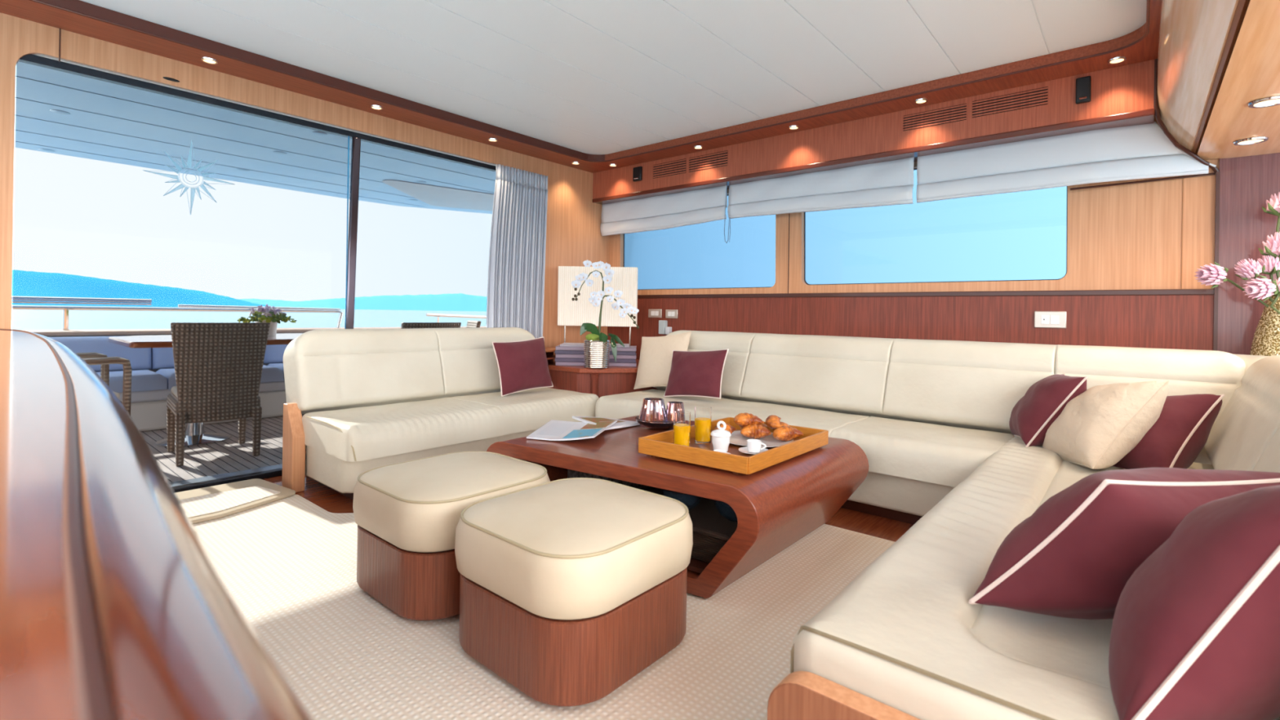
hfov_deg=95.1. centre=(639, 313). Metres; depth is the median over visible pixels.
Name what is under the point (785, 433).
croissant
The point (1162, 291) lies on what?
sill
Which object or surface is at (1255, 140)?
recessed light
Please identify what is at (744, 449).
saucer
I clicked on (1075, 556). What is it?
pillow
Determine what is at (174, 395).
seat cushion
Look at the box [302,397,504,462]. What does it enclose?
seat cushion
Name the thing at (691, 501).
glass bowl
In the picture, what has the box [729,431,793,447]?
plate
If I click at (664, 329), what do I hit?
wall phone
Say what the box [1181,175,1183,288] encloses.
trim
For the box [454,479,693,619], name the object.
cushion
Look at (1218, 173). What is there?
trim
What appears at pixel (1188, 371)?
cushion
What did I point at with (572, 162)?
recessed light
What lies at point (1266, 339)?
flower vase
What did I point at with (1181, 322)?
wall
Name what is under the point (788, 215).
trim
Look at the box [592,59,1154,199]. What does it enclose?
wall
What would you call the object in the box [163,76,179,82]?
sensor
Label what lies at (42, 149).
recessed light
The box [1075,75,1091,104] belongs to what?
wall speaker
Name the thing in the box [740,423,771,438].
croissant
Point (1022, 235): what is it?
window
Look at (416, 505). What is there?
cushion
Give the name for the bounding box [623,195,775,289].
window
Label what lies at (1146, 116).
trim
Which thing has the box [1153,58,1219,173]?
trim
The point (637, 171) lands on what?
wall speaker
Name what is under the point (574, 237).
wall
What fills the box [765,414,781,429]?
croissant
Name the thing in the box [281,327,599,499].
sofa
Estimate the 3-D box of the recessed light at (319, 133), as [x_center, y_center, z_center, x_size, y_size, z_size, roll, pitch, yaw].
[-2.110,-1.184,3.858,0.090,0.004,0.090,1,0,40]
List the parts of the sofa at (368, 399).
panel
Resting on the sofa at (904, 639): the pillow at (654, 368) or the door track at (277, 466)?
the pillow at (654, 368)
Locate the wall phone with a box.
[658,320,671,334]
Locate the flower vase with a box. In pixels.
[1194,191,1279,355]
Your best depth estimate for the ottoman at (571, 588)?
1.54 m
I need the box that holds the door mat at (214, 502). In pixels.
[174,478,295,524]
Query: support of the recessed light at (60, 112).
in the ceiling at (27, 89)
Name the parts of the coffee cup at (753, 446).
handle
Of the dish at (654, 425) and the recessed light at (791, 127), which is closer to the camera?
the dish at (654, 425)
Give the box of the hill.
[240,293,487,311]
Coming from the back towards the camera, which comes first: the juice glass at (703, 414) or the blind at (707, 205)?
the blind at (707, 205)
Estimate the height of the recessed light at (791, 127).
0.006 m
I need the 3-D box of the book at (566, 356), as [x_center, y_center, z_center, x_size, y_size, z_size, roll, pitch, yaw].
[-0.344,0.340,4.700,0.630,0.029,0.260,1,0,0]
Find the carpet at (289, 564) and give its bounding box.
[192,494,894,719]
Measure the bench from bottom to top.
0.740 m
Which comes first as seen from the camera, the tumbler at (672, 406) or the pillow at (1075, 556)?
the pillow at (1075, 556)
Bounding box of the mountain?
[11,269,275,306]
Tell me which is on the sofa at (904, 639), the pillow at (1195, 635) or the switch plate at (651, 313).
the pillow at (1195, 635)
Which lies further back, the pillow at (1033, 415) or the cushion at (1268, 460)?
the pillow at (1033, 415)
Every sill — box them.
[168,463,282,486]
[637,288,1213,297]
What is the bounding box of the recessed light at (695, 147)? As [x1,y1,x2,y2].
[693,146,702,149]
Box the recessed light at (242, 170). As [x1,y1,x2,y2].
[236,168,249,171]
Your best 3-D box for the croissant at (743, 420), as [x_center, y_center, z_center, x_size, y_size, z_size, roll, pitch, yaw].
[0.477,0.480,2.623,0.137,0.065,0.082,1,0,-21]
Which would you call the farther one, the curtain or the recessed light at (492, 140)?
the curtain
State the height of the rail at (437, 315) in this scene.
0.180 m
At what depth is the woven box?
2.56 m
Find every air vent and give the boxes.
[653,158,686,178]
[688,150,728,172]
[902,103,966,131]
[972,86,1048,117]
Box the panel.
[382,179,493,211]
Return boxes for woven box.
[567,469,652,489]
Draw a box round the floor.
[262,475,914,542]
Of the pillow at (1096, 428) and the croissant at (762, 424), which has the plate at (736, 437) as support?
the croissant at (762, 424)
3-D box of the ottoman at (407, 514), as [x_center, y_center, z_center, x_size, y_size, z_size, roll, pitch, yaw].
[-0.682,0.770,2.150,0.572,0.415,0.592,1,0,40]
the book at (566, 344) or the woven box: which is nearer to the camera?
the woven box
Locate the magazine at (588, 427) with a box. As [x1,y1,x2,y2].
[526,416,639,440]
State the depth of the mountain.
1042.04 m
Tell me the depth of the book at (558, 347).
4.57 m
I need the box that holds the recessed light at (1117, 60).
[1107,56,1126,64]
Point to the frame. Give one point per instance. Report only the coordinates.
(1147, 49)
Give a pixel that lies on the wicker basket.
(711, 531)
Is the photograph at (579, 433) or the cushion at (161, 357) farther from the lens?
the cushion at (161, 357)
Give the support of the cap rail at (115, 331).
on the wall at (266, 364)
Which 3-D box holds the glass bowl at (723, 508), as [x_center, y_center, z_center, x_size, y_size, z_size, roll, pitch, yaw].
[0.355,0.726,2.185,0.170,0.085,0.170,1,0,40]
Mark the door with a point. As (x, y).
(351, 242)
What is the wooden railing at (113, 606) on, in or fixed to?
on the carpet at (289, 564)
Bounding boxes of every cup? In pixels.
[714,449,730,453]
[746,439,766,453]
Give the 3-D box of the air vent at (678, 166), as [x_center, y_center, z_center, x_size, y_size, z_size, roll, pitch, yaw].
[0.241,-1.189,4.818,0.340,0.115,0.003,1,0,40]
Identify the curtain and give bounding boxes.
[486,164,547,338]
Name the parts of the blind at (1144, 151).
blind rail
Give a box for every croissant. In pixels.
[714,423,736,433]
[733,413,764,426]
[739,423,768,429]
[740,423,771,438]
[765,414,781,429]
[772,426,804,441]
[773,422,789,431]
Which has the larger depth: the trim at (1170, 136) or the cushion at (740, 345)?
the cushion at (740, 345)
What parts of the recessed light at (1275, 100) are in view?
bulb glass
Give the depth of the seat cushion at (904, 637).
1.09 m
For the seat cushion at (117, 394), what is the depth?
3.69 m
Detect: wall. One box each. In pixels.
[0,12,609,360]
[46,334,270,372]
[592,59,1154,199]
[607,115,1279,359]
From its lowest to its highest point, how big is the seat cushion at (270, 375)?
0.120 m
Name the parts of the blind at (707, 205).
panel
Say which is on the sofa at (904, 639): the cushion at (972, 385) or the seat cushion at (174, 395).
the cushion at (972, 385)
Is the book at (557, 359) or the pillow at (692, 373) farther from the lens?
the book at (557, 359)
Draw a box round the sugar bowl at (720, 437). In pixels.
[710,420,731,451]
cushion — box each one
[48,336,151,372]
[96,369,167,392]
[112,391,119,399]
[151,347,174,368]
[155,364,284,389]
[171,386,177,398]
[263,344,288,364]
[267,363,284,381]
[283,328,444,413]
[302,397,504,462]
[352,451,550,552]
[431,327,535,399]
[449,386,599,435]
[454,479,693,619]
[595,389,869,437]
[653,329,757,401]
[741,333,894,418]
[791,435,1279,719]
[829,416,1014,487]
[882,338,1057,433]
[1054,344,1245,464]
[1204,355,1279,471]
[1252,426,1279,472]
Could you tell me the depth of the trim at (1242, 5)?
1.92 m
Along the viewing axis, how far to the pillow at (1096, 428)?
2.31 m
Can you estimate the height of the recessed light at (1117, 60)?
0.006 m
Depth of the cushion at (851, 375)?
3.66 m
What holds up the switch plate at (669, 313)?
attached to the wall at (1181, 322)
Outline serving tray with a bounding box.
[638,417,828,475]
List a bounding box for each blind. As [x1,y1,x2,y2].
[600,184,730,243]
[727,156,914,218]
[915,121,1216,203]
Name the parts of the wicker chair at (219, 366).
leg, leg, seat, backrest, leg, leg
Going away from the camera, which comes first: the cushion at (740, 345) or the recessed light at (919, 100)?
the recessed light at (919, 100)
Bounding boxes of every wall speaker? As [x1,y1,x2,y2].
[632,166,642,182]
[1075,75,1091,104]
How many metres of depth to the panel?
5.87 m
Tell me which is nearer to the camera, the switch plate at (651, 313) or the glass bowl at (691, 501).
the glass bowl at (691, 501)
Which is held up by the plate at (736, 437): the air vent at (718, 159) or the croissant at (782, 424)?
the croissant at (782, 424)
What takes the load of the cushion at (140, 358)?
on the bench
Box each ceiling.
[13,62,495,213]
[80,0,1146,155]
[1196,0,1279,159]
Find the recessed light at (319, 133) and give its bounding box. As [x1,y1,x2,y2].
[312,131,327,135]
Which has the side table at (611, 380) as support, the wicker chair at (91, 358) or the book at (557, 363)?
the book at (557, 363)
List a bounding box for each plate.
[648,309,662,317]
[665,309,677,318]
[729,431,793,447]
[1034,311,1066,328]
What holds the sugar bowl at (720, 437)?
on the serving tray
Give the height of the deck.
0.055 m
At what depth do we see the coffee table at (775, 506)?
2.21 m
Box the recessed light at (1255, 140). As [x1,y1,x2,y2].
[1232,137,1268,145]
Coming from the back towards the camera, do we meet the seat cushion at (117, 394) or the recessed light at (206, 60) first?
the seat cushion at (117, 394)
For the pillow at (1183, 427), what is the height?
0.412 m
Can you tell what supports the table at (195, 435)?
on the deck
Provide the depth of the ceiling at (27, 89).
4.15 m
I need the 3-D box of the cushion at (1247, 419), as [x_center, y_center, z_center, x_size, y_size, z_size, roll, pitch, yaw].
[2.253,0.423,1.996,0.422,0.520,1.070,1,0,40]
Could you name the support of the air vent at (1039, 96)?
in the wall at (1127, 88)
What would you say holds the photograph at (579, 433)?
on the magazine at (588, 427)
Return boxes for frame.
[0,0,1161,173]
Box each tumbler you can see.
[638,397,666,428]
[666,401,684,428]
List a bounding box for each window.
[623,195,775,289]
[804,168,1067,284]
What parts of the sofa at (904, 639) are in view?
panel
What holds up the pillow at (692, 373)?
on the sofa at (904, 639)
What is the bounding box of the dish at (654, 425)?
[635,416,673,429]
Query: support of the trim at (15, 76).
attached to the ceiling at (27, 89)
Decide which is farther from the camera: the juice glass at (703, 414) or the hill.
the hill
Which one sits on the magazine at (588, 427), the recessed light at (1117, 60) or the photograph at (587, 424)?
the photograph at (587, 424)
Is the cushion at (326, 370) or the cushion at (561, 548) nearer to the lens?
the cushion at (561, 548)
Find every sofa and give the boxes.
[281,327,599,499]
[595,329,1279,719]
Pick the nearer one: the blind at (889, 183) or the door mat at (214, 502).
the door mat at (214, 502)
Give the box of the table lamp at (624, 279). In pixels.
[557,266,637,346]
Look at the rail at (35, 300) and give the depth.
5.26 m
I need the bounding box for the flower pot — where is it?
[237,303,297,336]
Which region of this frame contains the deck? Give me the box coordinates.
[140,413,304,482]
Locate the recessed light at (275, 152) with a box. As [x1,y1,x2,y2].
[273,151,287,154]
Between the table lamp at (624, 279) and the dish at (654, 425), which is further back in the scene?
the table lamp at (624, 279)
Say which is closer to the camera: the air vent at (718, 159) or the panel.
the air vent at (718, 159)
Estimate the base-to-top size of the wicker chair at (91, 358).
0.900 m
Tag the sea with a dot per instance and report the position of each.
(21, 319)
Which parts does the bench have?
bench panel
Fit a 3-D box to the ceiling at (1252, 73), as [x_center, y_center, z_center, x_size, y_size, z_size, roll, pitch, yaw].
[1.367,-1.028,0.576,0.895,0.500,5.430,1,0,40]
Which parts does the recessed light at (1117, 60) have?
bulb glass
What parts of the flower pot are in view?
pot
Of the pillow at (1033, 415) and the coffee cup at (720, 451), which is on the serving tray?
the coffee cup at (720, 451)
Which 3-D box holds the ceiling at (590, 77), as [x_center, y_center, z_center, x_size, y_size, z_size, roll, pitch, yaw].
[-0.634,-1.393,2.204,3.980,0.074,5.700,1,0,40]
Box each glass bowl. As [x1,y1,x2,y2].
[662,488,702,511]
[713,499,737,521]
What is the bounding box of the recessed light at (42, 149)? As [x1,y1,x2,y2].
[38,148,55,151]
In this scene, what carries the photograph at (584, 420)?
on the magazine at (588, 427)
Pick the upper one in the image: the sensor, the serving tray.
the sensor
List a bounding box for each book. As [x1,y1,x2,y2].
[555,345,636,351]
[555,350,635,355]
[555,353,636,359]
[555,357,635,362]
[555,360,636,366]
[560,342,629,347]
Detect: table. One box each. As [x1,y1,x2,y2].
[108,333,302,447]
[486,415,868,598]
[546,359,658,397]
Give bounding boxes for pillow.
[491,336,553,396]
[633,331,691,389]
[663,348,728,399]
[968,467,1279,619]
[1008,373,1088,447]
[1042,380,1169,469]
[1108,484,1279,719]
[1112,393,1224,469]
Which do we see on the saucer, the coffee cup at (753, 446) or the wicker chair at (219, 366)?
the coffee cup at (753, 446)
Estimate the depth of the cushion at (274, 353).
5.77 m
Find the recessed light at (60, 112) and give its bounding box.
[49,109,70,114]
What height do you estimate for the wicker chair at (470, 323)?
0.900 m
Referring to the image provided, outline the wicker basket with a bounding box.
[635,484,737,563]
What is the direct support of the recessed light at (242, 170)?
in the ceiling at (27, 89)
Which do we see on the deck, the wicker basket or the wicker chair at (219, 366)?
the wicker chair at (219, 366)
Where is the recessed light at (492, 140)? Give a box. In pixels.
[487,137,497,142]
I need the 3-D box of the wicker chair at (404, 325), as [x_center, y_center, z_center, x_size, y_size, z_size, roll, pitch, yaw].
[-1.911,0.524,4.979,0.608,0.900,0.528,1,0,39]
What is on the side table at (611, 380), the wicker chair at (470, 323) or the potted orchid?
the potted orchid
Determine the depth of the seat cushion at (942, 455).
2.77 m
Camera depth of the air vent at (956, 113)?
3.51 m
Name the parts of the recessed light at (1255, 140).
bulb glass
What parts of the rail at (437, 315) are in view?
handrail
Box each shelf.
[545,346,555,362]
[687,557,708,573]
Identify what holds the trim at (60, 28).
attached to the wall at (574, 237)
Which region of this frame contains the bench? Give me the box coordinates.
[48,336,288,431]
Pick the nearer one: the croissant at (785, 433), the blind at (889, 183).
the croissant at (785, 433)
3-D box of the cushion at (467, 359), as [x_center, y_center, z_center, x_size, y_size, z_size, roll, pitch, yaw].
[-1.127,0.352,4.291,0.332,0.492,0.860,1,0,40]
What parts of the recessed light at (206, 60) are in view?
bulb glass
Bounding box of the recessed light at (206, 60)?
[200,57,217,64]
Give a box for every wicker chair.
[75,351,132,415]
[166,322,270,466]
[401,322,461,328]
[466,320,480,328]
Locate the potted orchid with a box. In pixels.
[571,259,639,368]
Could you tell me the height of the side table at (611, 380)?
0.580 m
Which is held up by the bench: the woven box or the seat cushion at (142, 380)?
the seat cushion at (142, 380)
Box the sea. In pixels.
[11,304,486,329]
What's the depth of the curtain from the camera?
4.69 m
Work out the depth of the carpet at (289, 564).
1.78 m
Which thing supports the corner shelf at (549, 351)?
on the side table at (611, 380)
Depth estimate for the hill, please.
2229.28 m
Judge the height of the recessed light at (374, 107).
0.006 m
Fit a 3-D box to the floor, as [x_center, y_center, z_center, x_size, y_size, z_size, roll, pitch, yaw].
[0.222,1.034,1.473,6.350,0.060,5.750,1,0,40]
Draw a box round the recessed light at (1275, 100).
[1247,96,1279,107]
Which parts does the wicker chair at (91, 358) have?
armrest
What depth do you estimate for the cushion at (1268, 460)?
1.61 m
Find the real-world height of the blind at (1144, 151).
0.306 m
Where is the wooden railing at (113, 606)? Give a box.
[0,328,312,719]
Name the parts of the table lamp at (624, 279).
rod, rod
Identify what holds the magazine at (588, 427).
on the coffee table at (775, 506)
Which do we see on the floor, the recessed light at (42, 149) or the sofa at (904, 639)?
the sofa at (904, 639)
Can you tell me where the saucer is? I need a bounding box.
[738,446,768,454]
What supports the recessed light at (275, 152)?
in the ceiling at (27, 89)
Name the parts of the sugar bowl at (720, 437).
lid, knob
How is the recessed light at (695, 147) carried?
attached to the frame
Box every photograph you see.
[562,427,603,438]
[580,421,613,429]
[582,417,625,423]
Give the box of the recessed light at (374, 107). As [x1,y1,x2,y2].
[370,105,382,110]
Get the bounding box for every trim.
[14,75,495,206]
[58,28,60,62]
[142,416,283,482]
[592,108,1155,204]
[787,214,789,293]
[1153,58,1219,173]
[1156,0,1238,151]
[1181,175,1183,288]
[1191,0,1250,153]
[1213,171,1220,351]
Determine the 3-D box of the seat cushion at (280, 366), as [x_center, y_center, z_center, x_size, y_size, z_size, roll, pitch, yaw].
[-3.178,0.560,5.829,0.550,0.120,0.830,1,0,40]
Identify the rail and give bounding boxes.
[11,296,343,330]
[21,326,486,336]
[426,313,486,322]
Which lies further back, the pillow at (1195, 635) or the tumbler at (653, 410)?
the tumbler at (653, 410)
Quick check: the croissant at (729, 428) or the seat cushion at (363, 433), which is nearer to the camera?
the croissant at (729, 428)
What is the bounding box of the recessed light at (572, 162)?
[571,161,579,164]
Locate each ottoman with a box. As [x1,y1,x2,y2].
[352,451,550,620]
[454,477,693,706]
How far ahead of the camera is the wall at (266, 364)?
5.12 m
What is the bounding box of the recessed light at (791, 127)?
[788,125,799,129]
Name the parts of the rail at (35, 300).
rail post, handrail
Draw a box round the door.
[18,53,496,493]
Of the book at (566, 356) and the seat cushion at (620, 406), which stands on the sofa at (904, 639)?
the seat cushion at (620, 406)
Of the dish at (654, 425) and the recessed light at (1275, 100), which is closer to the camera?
the recessed light at (1275, 100)
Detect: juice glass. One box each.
[673,410,690,446]
[694,405,711,444]
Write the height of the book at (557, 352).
0.029 m
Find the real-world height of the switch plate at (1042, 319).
0.095 m
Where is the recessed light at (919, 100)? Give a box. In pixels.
[914,98,928,103]

